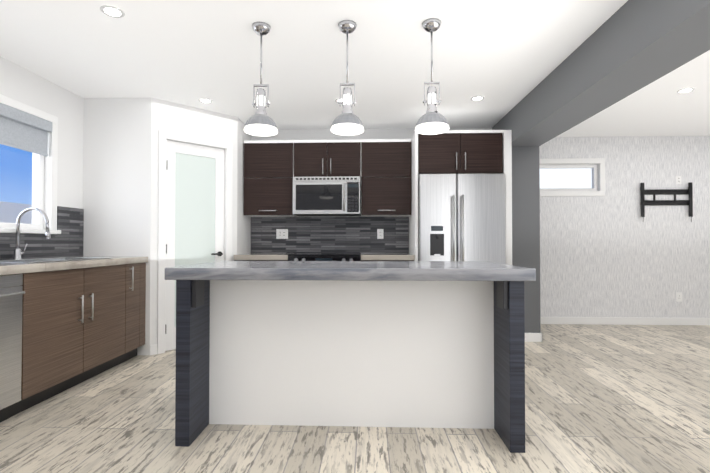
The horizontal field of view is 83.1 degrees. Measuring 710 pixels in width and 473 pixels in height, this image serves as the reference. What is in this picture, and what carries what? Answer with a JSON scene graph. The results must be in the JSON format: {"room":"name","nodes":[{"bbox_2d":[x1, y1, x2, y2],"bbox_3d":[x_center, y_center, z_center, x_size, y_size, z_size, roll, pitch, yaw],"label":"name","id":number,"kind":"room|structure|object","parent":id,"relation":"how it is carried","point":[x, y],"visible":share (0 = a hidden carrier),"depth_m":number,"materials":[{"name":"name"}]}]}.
{"room":"kitchen","nodes":[
{"label":"kitchen","id":0,"kind":"room"},
{"bbox_2d":[0,56,147,331],"bbox_3d":[-2.755,-0.135,1.405,0.150,2.440,7.380,0,-1,2],"label":"wall","id":1,"kind":"structure","parent":0,"point":[108,163],"depth_m":3.80,"materials":[{"name":"white paint"}]},
{"bbox_2d":[0,145,43,228],"bbox_3d":[-2.712,-0.526,2.740,0.070,0.918,1.358,0,-1,2],"label":"window","id":2,"kind":"structure","parent":1,"relation":"in","point":[37,198],"depth_m":3.37,"materials":[{"name":"white"}]},
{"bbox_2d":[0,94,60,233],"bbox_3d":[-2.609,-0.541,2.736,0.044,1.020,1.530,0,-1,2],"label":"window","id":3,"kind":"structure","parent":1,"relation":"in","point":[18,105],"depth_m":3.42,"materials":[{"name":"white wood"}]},
{"bbox_2d":[0,103,51,155],"bbox_3d":[-2.635,-0.838,2.741,0.066,0.293,1.348,0,-1,2],"label":"roller blind","id":4,"kind":"object","parent":3,"relation":"attached to","point":[23,130],"visible":1,"depth_m":3.16,"materials":[{"name":"fabric"}]},
{"bbox_2d":[0,206,83,259],"bbox_3d":[-2.647,-0.061,2.109,0.010,0.449,3.398,0,-1,2],"label":"tile backsplash","id":5,"kind":"structure","parent":1,"relation":"attached to","point":[70,221],"depth_m":3.50,"materials":[{"name":"grey tile"}]},
{"bbox_2d":[148,128,491,331],"bbox_3d":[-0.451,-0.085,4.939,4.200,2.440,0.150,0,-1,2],"label":"wall","id":6,"kind":"structure","parent":0,"point":[241,223],"depth_m":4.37,"materials":[{"name":"white paint"}]},
{"bbox_2d":[165,140,223,350],"bbox_3d":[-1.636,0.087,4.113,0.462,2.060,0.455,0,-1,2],"label":"pantry door","id":7,"kind":"structure","parent":6,"relation":"in","point":[194,204],"depth_m":4.08,"materials":[{"name":"white glass"}]},
{"bbox_2d":[157,130,232,353],"bbox_3d":[-1.639,0.054,4.114,0.750,2.140,0.119,1,-1,-43],"label":"door frame","id":8,"kind":"structure","parent":6,"relation":"attached to","point":[164,136],"depth_m":3.86,"materials":[{"name":"white wood"}]},
{"bbox_2d":[244,140,297,216],"bbox_3d":[-0.980,-0.667,4.724,0.568,0.851,0.327,0,-1,2],"label":"upper cabinet","id":9,"kind":"object","parent":6,"relation":"attached to","point":[269,165],"depth_m":4.56,"materials":[{"name":"brown wood"}]},
{"bbox_2d":[251,217,408,252],"bbox_3d":[-0.311,-0.017,4.850,1.921,0.441,0.010,0,-1,2],"label":"tile backsplash","id":10,"kind":"structure","parent":6,"relation":"attached to","point":[332,234],"depth_m":4.84,"materials":[{"name":"grey tile"}]},
{"bbox_2d":[276,229,287,238],"bbox_3d":[-0.884,-0.031,4.859,0.142,0.118,0.008,0,-1,2],"label":"outlet","id":11,"kind":"object","parent":10,"relation":"attached to","point":[281,233],"visible":1,"depth_m":4.86,"materials":[{"name":"white plastic"}]},
{"bbox_2d":[377,229,382,238],"bbox_3d":[0.305,-0.032,4.816,0.075,0.118,0.008,0,-1,2],"label":"outlet","id":12,"kind":"object","parent":10,"relation":"attached to","point":[379,233],"visible":1,"depth_m":4.81,"materials":[{"name":"white plastic"}]},
{"bbox_2d":[296,139,363,178],"bbox_3d":[-0.311,-0.881,4.703,0.770,0.423,0.327,0,-1,2],"label":"upper cabinet","id":13,"kind":"object","parent":6,"relation":"attached to","point":[314,158],"depth_m":4.54,"materials":[{"name":"brown wood"}]},
{"bbox_2d":[293,176,360,215],"bbox_3d":[-0.314,-0.457,4.636,0.753,0.419,0.450,0,-1,2],"label":"over-the-range microwave","id":14,"kind":"object","parent":13,"relation":"attached to","point":[329,196],"visible":1,"depth_m":4.45,"materials":[{"name":"grey metal"}]},
{"bbox_2d":[361,139,410,216],"bbox_3d":[0.356,-0.668,4.676,0.566,0.851,0.327,0,-1,2],"label":"upper cabinet","id":15,"kind":"object","parent":6,"relation":"attached to","point":[381,168],"depth_m":4.51,"materials":[{"name":"brown wood"}]},
{"bbox_2d":[418,130,503,176],"bbox_3d":[1.108,-0.874,4.464,0.877,0.445,0.703,0,-1,2],"label":"upper cabinet","id":16,"kind":"object","parent":6,"relation":"attached to","point":[456,152],"visible":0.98,"depth_m":4.15,"materials":[{"name":"brown wood"}]},
{"bbox_2d":[0,324,709,472],"bbox_3d":[1.905,1.136,1.454,9.460,0.100,7.850,0,-1,2],"label":"floor","id":17,"kind":"structure","parent":0,"point":[617,398],"depth_m":2.26,"materials":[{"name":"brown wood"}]},
{"bbox_2d":[0,274,24,421],"bbox_3d":[-2.300,0.659,2.144,0.645,0.872,0.598,0,-1,2],"label":"dishwasher","id":18,"kind":"object","parent":17,"relation":"on","point":[11,291],"visible":0.98,"depth_m":2.36,"materials":[{"name":"grey metal"}]},
{"bbox_2d":[10,283,121,416],"bbox_3d":[-2.308,0.746,2.922,0.606,0.720,0.950,0,-1,2],"label":"base cabinet","id":19,"kind":"object","parent":17,"relation":"on","point":[80,325],"depth_m":2.79,"materials":[{"name":"brown wood"}]},
{"bbox_2d":[46,263,145,362],"bbox_3d":[-2.283,0.679,3.591,0.606,0.874,0.386,0,-1,2],"label":"base cabinet","id":20,"kind":"object","parent":17,"relation":"on","point":[132,277],"depth_m":3.49,"materials":[{"name":"brown wood"}]},
{"bbox_2d":[0,256,147,275],"bbox_3d":[-2.326,0.192,2.104,0.628,0.054,3.377,0,-1,2],"label":"countertop","id":21,"kind":"structure","parent":20,"relation":"on","point":[12,268],"depth_m":2.78,"materials":[{"name":"beige stone"}]},
{"bbox_2d":[12,207,50,259],"bbox_3d":[-2.426,-0.021,3.025,0.281,0.396,0.096,0,-1,2],"label":"gooseneck faucet","id":22,"kind":"object","parent":21,"relation":"on","point":[18,253],"visible":0.96,"depth_m":3.00,"materials":[{"name":"silver metal"}]},
{"bbox_2d":[0,257,111,262],"bbox_3d":[-2.277,0.270,2.983,0.410,0.200,0.820,0,-1,2],"label":"double sink","id":23,"kind":"object","parent":21,"relation":"in","point":[44,260],"visible":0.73,"depth_m":2.98,"materials":[{"name":"silver metal"}]},
{"bbox_2d":[234,260,287,260],"bbox_3d":[-0.993,0.693,4.560,0.576,0.874,0.596,0,-1,2],"label":"base cabinet","id":24,"kind":"object","parent":17,"relation":"on","point":[287,260],"depth_m":4.27,"materials":[{"name":"brown wood"}]},
{"bbox_2d":[234,253,414,259],"bbox_3d":[-0.322,0.227,4.532,1.920,0.054,0.619,0,-1,2],"label":"countertop","id":25,"kind":"structure","parent":24,"relation":"on","point":[364,256],"depth_m":4.24,"materials":[{"name":"beige stone"}]},
{"bbox_2d":[288,253,361,260],"bbox_3d":[-0.315,0.650,4.495,0.764,0.918,0.674,0,-1,2],"label":"range","id":26,"kind":"object","parent":17,"relation":"on","point":[324,257],"visible":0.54,"depth_m":4.20,"materials":[{"name":"grey metal"}]},
{"bbox_2d":[175,281,524,452],"bbox_3d":[-0.026,0.664,2.426,1.801,0.870,0.730,0,-1,2],"label":"kitchen island","id":27,"kind":"object","parent":17,"relation":"on","point":[427,344],"depth_m":2.31,"materials":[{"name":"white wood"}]},
{"bbox_2d":[165,261,535,280],"bbox_3d":[-0.026,0.199,2.432,1.890,0.062,0.800,0,-1,2],"label":"island countertop","id":28,"kind":"structure","parent":27,"relation":"on","point":[218,270],"depth_m":2.05,"materials":[{"name":"grey stone"}]},
{"bbox_2d":[361,260,413,260],"bbox_3d":[0.356,0.692,4.511,0.560,0.874,0.596,0,-1,2],"label":"base cabinet","id":29,"kind":"object","parent":17,"relation":"on","point":[361,260],"depth_m":4.22,"materials":[{"name":"brown wood"}]},
{"bbox_2d":[418,173,505,263],"bbox_3d":[1.106,0.239,4.377,0.868,1.753,0.770,0,-1,2],"label":"fridge","id":30,"kind":"object","parent":17,"relation":"on","point":[461,217],"visible":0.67,"depth_m":4.06,"materials":[{"name":"grey metal"}]},
{"bbox_2d":[492,116,540,332],"bbox_3d":[1.828,-0.086,4.856,0.360,2.440,1.090,0,-1,2],"label":"wall","id":31,"kind":"structure","parent":17,"relation":"on","point":[525,209],"depth_m":4.31,"materials":[{"name":"grey paint"}]},
{"bbox_2d":[525,333,539,341],"bbox_3d":[1.788,1.079,4.288,0.345,0.095,0.012,0,-1,2],"label":"baseboard","id":32,"kind":"structure","parent":31,"relation":"attached to","point":[533,337],"depth_m":4.28,"materials":[{"name":"white wood"}]},
{"bbox_2d":[0,0,709,136],"bbox_3d":[1.905,-1.404,1.490,9.460,0.100,7.850,0,-1,2],"label":"ceiling","id":33,"kind":"structure","parent":0,"point":[503,57],"depth_m":2.98,"materials":[{"name":"white paint"}]},
{"bbox_2d":[100,5,124,17],"bbox_3d":[-1.444,-1.337,2.385,0.128,0.005,0.128,0,-1,2],"label":"recessed light","id":34,"kind":"object","parent":33,"relation":"in","point":[112,11],"visible":1,"depth_m":2.38,"materials":[{"name":"white"}]},
{"bbox_2d":[199,98,212,102],"bbox_3d":[-1.450,-1.316,3.886,0.128,0.005,0.128,0,-1,2],"label":"recessed light","id":35,"kind":"object","parent":33,"relation":"in","point":[203,100],"visible":1,"depth_m":3.88,"materials":[{"name":"white"}]},
{"bbox_2d":[244,22,277,135],"bbox_3d":[-0.598,-1.001,2.550,0.212,0.674,0.212,0,-1,2],"label":"pendant light","id":36,"kind":"object","parent":33,"relation":"hanging from","point":[260,122],"visible":1,"depth_m":2.52,"materials":[{"name":"silver metal"}]},
{"bbox_2d":[331,20,363,135],"bbox_3d":[-0.048,-1.001,2.530,0.212,0.674,0.212,0,-1,2],"label":"pendant light","id":37,"kind":"object","parent":33,"relation":"hanging from","point":[347,122],"visible":1,"depth_m":2.50,"materials":[{"name":"silver metal"}]},
{"bbox_2d":[415,18,448,134],"bbox_3d":[0.482,-1.002,2.511,0.212,0.674,0.212,0,-1,2],"label":"pendant light","id":38,"kind":"object","parent":33,"relation":"hanging from","point":[432,121],"visible":1,"depth_m":2.48,"materials":[{"name":"silver metal"}]},
{"bbox_2d":[471,96,483,100],"bbox_3d":[1.169,-1.317,3.822,0.128,0.005,0.128,0,-1,2],"label":"recessed light","id":39,"kind":"object","parent":33,"relation":"in","point":[476,98],"visible":1,"depth_m":3.82,"materials":[{"name":"white"}]},
{"bbox_2d":[505,0,709,145],"bbox_3d":[1.686,-1.192,0.949,0.360,0.340,6.760,0,-1,2],"label":"beam","id":40,"kind":"structure","parent":33,"relation":"attached to","point":[628,48],"depth_m":2.52,"materials":[{"name":"grey paint"}]},
{"bbox_2d":[677,88,694,92],"bbox_3d":[2.993,-1.320,3.626,0.128,0.005,0.128,0,-1,2],"label":"recessed light","id":41,"kind":"object","parent":33,"relation":"in","point":[685,90],"visible":0.98,"depth_m":3.62,"materials":[{"name":"white"}]},
{"bbox_2d":[408,128,417,260],"bbox_3d":[0.653,0.017,4.487,0.030,2.225,0.670,0,-1,2],"label":"wall","id":42,"kind":"structure","parent":0,"point":[413,218],"depth_m":4.23,"materials":[{"name":"white paint"}]},
{"bbox_2d":[502,130,511,264],"bbox_3d":[1.588,0.016,4.453,0.079,2.225,0.670,0,-1,2],"label":"wall","id":43,"kind":"structure","parent":0,"point":[507,135],"depth_m":4.13,"materials":[{"name":"white paint"}]},
{"bbox_2d":[539,136,709,317],"bbox_3d":[4.323,-0.081,5.236,4.600,2.440,0.150,0,-1,2],"label":"wall","id":44,"kind":"structure","parent":0,"point":[612,252],"depth_m":5.19,"materials":[{"name":"paint"}]},
{"bbox_2d":[539,158,604,195],"bbox_3d":[2.663,-0.770,5.271,1.170,0.490,0.120,0,-1,2],"label":"living room window","id":45,"kind":"structure","parent":44,"relation":"in","point":[583,166],"depth_m":5.22,"materials":[{"name":"white"}]},
{"bbox_2d":[540,317,709,324],"bbox_3d":[4.302,1.091,5.135,4.561,0.095,0.015,0,-1,2],"label":"baseboard","id":46,"kind":"structure","parent":44,"relation":"attached to","point":[543,320],"depth_m":5.16,"materials":[{"name":"white wood"}]},
{"bbox_2d":[640,182,692,221],"bbox_3d":[3.998,-0.437,5.151,0.638,0.510,0.050,0,-1,2],"label":"bracket","id":47,"kind":"object","parent":44,"relation":"attached to","point":[674,192],"visible":0.98,"depth_m":5.15,"materials":[{"name":"black metal"}]},
{"bbox_2d":[676,292,681,301],"bbox_3d":[4.170,0.778,5.149,0.075,0.118,0.008,0,-1,2],"label":"outlet","id":48,"kind":"object","parent":44,"relation":"attached to","point":[678,296],"visible":1,"depth_m":5.15,"materials":[{"name":"white plastic"}]},
{"bbox_2d":[676,176,681,183],"bbox_3d":[4.180,-0.732,5.170,0.070,0.100,0.008,0,-1,2],"label":"outlet","id":49,"kind":"object","parent":44,"relation":"attached to","point":[678,180],"visible":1,"depth_m":5.17,"materials":[{"name":"white plastic"}]},
{"label":"outside","id":50,"kind":"structure","parent":0,"visible":0},
{"bbox_2d":[0,144,591,204],"bbox_3d":[1.483,-3.217,15.316,30.000,15.000,59.000,0,-1,2],"label":"sky","id":51,"kind":"structure","parent":50,"point":[7,164],"depth_m":15.59,"materials":[{"name":"blue"}]},
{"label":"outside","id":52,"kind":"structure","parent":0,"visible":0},
{"bbox_2d":[0,201,31,223],"bbox_3d":[-11.027,1.232,15.204,4.800,5.100,34.800,0,-1,2],"label":"neighbouring house","id":53,"kind":"structure","parent":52,"point":[4,209],"depth_m":11.98,"materials":[{"name":"grey"}]}
]}

